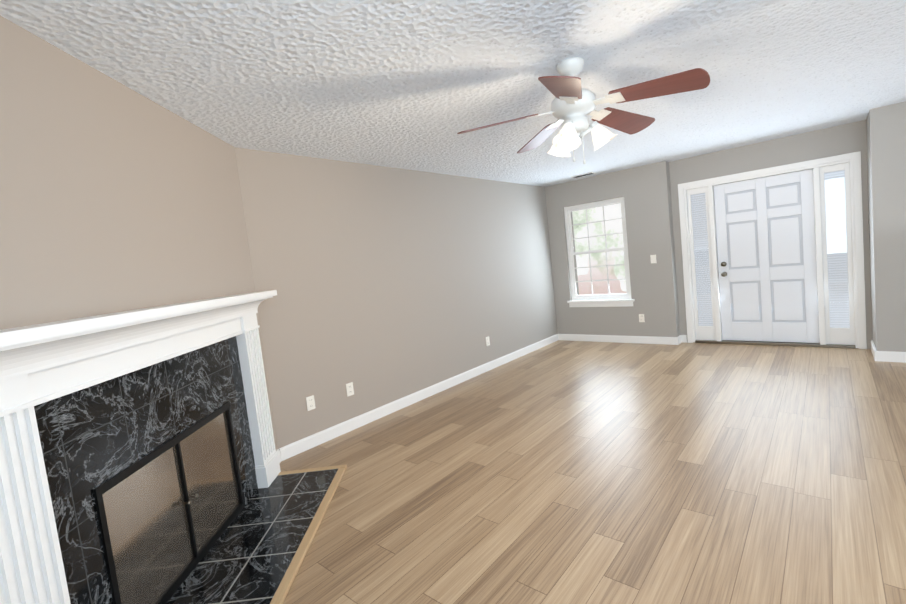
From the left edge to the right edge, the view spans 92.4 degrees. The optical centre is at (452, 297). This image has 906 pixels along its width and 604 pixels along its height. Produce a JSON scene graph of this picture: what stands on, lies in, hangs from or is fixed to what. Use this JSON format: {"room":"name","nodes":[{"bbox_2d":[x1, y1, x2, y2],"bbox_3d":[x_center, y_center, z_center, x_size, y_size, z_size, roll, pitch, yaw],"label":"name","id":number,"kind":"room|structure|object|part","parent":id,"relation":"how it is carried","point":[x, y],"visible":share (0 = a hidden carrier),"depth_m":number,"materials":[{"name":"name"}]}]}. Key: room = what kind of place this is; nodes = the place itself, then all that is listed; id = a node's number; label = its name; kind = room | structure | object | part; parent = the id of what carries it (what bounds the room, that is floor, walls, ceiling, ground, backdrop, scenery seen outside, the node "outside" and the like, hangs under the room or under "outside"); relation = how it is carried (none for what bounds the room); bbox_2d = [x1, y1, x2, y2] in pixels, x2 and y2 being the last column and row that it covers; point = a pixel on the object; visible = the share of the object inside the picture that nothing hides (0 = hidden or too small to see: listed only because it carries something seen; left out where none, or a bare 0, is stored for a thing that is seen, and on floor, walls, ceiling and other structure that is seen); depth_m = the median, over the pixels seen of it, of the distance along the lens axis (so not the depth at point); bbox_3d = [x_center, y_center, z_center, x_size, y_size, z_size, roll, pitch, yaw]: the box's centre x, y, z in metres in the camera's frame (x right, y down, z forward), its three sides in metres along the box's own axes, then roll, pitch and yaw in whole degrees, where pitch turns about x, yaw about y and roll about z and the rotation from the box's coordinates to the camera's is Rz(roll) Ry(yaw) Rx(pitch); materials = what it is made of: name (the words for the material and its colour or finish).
{"room":"living room","nodes":[
{"label":"living room","id":0,"kind":"room"},
{"bbox_2d":[0,16,277,449],"bbox_3d":[-1.538,0.197,2.019,0.140,2.440,3.150,-6,5,-1],"label":"wall","id":1,"kind":"structure","parent":0,"point":[116,196],"depth_m":1.90,"materials":[{"name":"beige paint"}]},
{"bbox_2d":[276,449,280,463],"bbox_3d":[-1.366,1.255,3.312,0.016,0.102,0.243,-6,5,-1],"label":"baseboard","id":2,"kind":"structure","parent":1,"relation":"attached to","point":[278,452],"depth_m":3.41,"materials":[{"name":"white wood"}]},
{"bbox_2d":[235,147,557,448],"bbox_3d":[0.014,-0.222,5.210,0.140,2.440,5.249,-2,6,41],"label":"wall","id":3,"kind":"structure","parent":0,"point":[390,284],"depth_m":4.25,"materials":[{"name":"beige paint"}]},
{"bbox_2d":[306,395,315,410],"bbox_3d":[-1.195,0.888,3.652,0.007,0.115,0.072,-2,6,41],"label":"electrical outlet","id":4,"kind":"object","parent":3,"relation":"attached to","point":[310,400],"visible":1,"depth_m":3.65,"materials":[{"name":"white plastic"}]},
{"bbox_2d":[346,382,353,396],"bbox_3d":[-0.937,0.837,3.953,0.007,0.115,0.072,-2,6,41],"label":"electrical outlet","id":5,"kind":"object","parent":3,"relation":"attached to","point":[349,389],"visible":1,"depth_m":3.95,"materials":[{"name":"white plastic"}]},
{"bbox_2d":[279,334,558,460],"bbox_3d":[0.167,0.941,5.217,0.016,0.102,4.739,-2,6,41],"label":"baseboard","id":6,"kind":"structure","parent":3,"relation":"attached to","point":[310,442],"depth_m":4.35,"materials":[{"name":"white wood"}]},
{"bbox_2d":[486,336,489,345],"bbox_3d":[0.447,0.562,5.562,0.007,0.115,0.072,-2,6,41],"label":"electrical outlet","id":7,"kind":"object","parent":3,"relation":"attached to","point":[487,341],"visible":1,"depth_m":5.55,"materials":[{"name":"white plastic"}]},
{"bbox_2d":[0,0,905,186],"bbox_3d":[1.974,-1.467,2.148,7.180,0.100,7.320,-2,6,41],"label":"ceiling","id":8,"kind":"structure","parent":0,"point":[417,85],"depth_m":2.39,"materials":[{"name":"white paint"}]},
{"bbox_2d":[571,172,595,177],"bbox_3d":[1.811,-1.703,6.050,0.320,0.014,0.120,-2,6,41],"label":"ceiling vent","id":9,"kind":"object","parent":8,"relation":"in","point":[584,174],"visible":1,"depth_m":6.03,"materials":[{"name":"white metal"}]},
{"bbox_2d":[457,57,709,163],"bbox_3d":[0.716,-1.018,2.405,1.229,0.564,1.276,-2,6,41],"label":"ceiling fan","id":10,"kind":"object","parent":8,"relation":"hanging from","point":[573,104],"visible":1,"depth_m":2.35,"materials":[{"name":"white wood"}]},
{"bbox_3d":[0.670,-1.106,2.427,0.244,0.384,0.244,-2,6,41],"label":"motor","id":11,"kind":"part","parent":10,"relation":"part of","materials":[{"name":"white metal"}]},
{"bbox_2d":[280,340,905,603],"bbox_3d":[2.241,1.050,2.348,7.180,0.100,7.320,-2,6,41],"label":"floor","id":12,"kind":"structure","parent":0,"point":[571,472],"depth_m":2.58,"materials":[{"name":"brown wood"}]},
{"bbox_2d":[0,290,346,603],"bbox_3d":[-1.120,0.688,2.184,0.588,1.351,2.190,-6,5,-1],"label":"fireplace","id":13,"kind":"object","parent":12,"relation":"on","point":[139,461],"visible":1,"depth_m":1.95,"materials":[{"name":"white"}]},
{"bbox_2d":[545,161,679,336],"bbox_3d":[2.338,-0.568,6.457,1.760,2.440,0.320,-2,6,41],"label":"wall","id":14,"kind":"structure","parent":0,"point":[644,191],"depth_m":6.07,"materials":[{"name":"beige paint"}]},
{"bbox_2d":[564,197,634,306],"bbox_3d":[2.140,-0.632,6.453,1.010,1.549,0.145,-2,6,41],"label":"window unit","id":15,"kind":"structure","parent":14,"relation":"in","point":[615,300],"depth_m":6.46,"materials":[{"name":"white"}]},
{"bbox_2d":[558,334,676,344],"bbox_3d":[2.358,0.612,6.417,1.744,0.102,0.016,-2,6,41],"label":"baseboard","id":16,"kind":"structure","parent":14,"relation":"attached to","point":[627,339],"depth_m":6.34,"materials":[{"name":"white wood"}]},
{"bbox_2d":[639,314,644,321],"bbox_3d":[2.654,0.293,6.113,0.072,0.115,0.007,-2,6,41],"label":"outlet","id":17,"kind":"object","parent":14,"relation":"attached to","point":[641,317],"visible":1,"depth_m":6.11,"materials":[{"name":"white plastic"}]},
{"bbox_2d":[650,255,656,262],"bbox_3d":[2.725,-0.520,5.908,0.072,0.115,0.015,-2,6,41],"label":"light switch","id":18,"kind":"object","parent":14,"relation":"attached to","point":[653,258],"visible":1,"depth_m":5.91,"materials":[{"name":"white plastic"}]},
{"bbox_2d":[677,335,681,344],"bbox_3d":[3.075,0.577,5.901,0.016,0.102,0.176,-2,6,41],"label":"baseboard","id":19,"kind":"structure","parent":14,"relation":"attached to","point":[678,339],"depth_m":5.87,"materials":[{"name":"white wood"}]},
{"bbox_2d":[669,120,871,348],"bbox_3d":[3.774,-0.630,5.318,1.905,2.440,0.160,-2,6,41],"label":"wall","id":20,"kind":"structure","parent":0,"point":[831,141],"depth_m":5.05,"materials":[{"name":"beige paint"}]},
{"bbox_2d":[681,335,686,342],"bbox_3d":[3.157,0.566,5.935,0.064,0.102,0.016,-2,6,41],"label":"baseboard","id":21,"kind":"structure","parent":20,"relation":"attached to","point":[683,338],"depth_m":5.93,"materials":[{"name":"white"}]},
{"bbox_2d":[678,151,866,348],"bbox_3d":[3.790,-0.472,5.295,1.764,2.127,0.153,-2,6,41],"label":"entry door","id":22,"kind":"structure","parent":20,"relation":"in","point":[753,247],"depth_m":5.21,"materials":[{"name":"white wood"}]},
{"bbox_2d":[866,101,905,351],"bbox_3d":[5.542,-0.668,3.433,3.235,2.440,0.700,-2,6,41],"label":"wall","id":23,"kind":"structure","parent":0,"point":[886,144],"depth_m":4.16,"materials":[{"name":"beige paint"}]},
{"bbox_2d":[870,340,876,359],"bbox_3d":[4.385,0.547,4.529,0.016,0.102,0.540,-2,6,41],"label":"baseboard","id":24,"kind":"structure","parent":23,"relation":"attached to","point":[873,349],"depth_m":4.51,"materials":[{"name":"white wood"}]},
{"bbox_2d":[875,351,905,362],"bbox_3d":[5.427,0.537,3.261,3.251,0.102,0.016,-2,6,41],"label":"baseboard","id":25,"kind":"structure","parent":23,"relation":"attached to","point":[888,356],"depth_m":4.25,"materials":[{"name":"white wood"}]},
{"label":"outside","id":26,"kind":"structure","parent":0,"visible":0},
{"bbox_2d":[572,179,819,335],"bbox_3d":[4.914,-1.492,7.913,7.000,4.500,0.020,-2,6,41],"label":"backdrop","id":27,"kind":"structure","parent":26,"point":[610,224],"depth_m":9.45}
]}

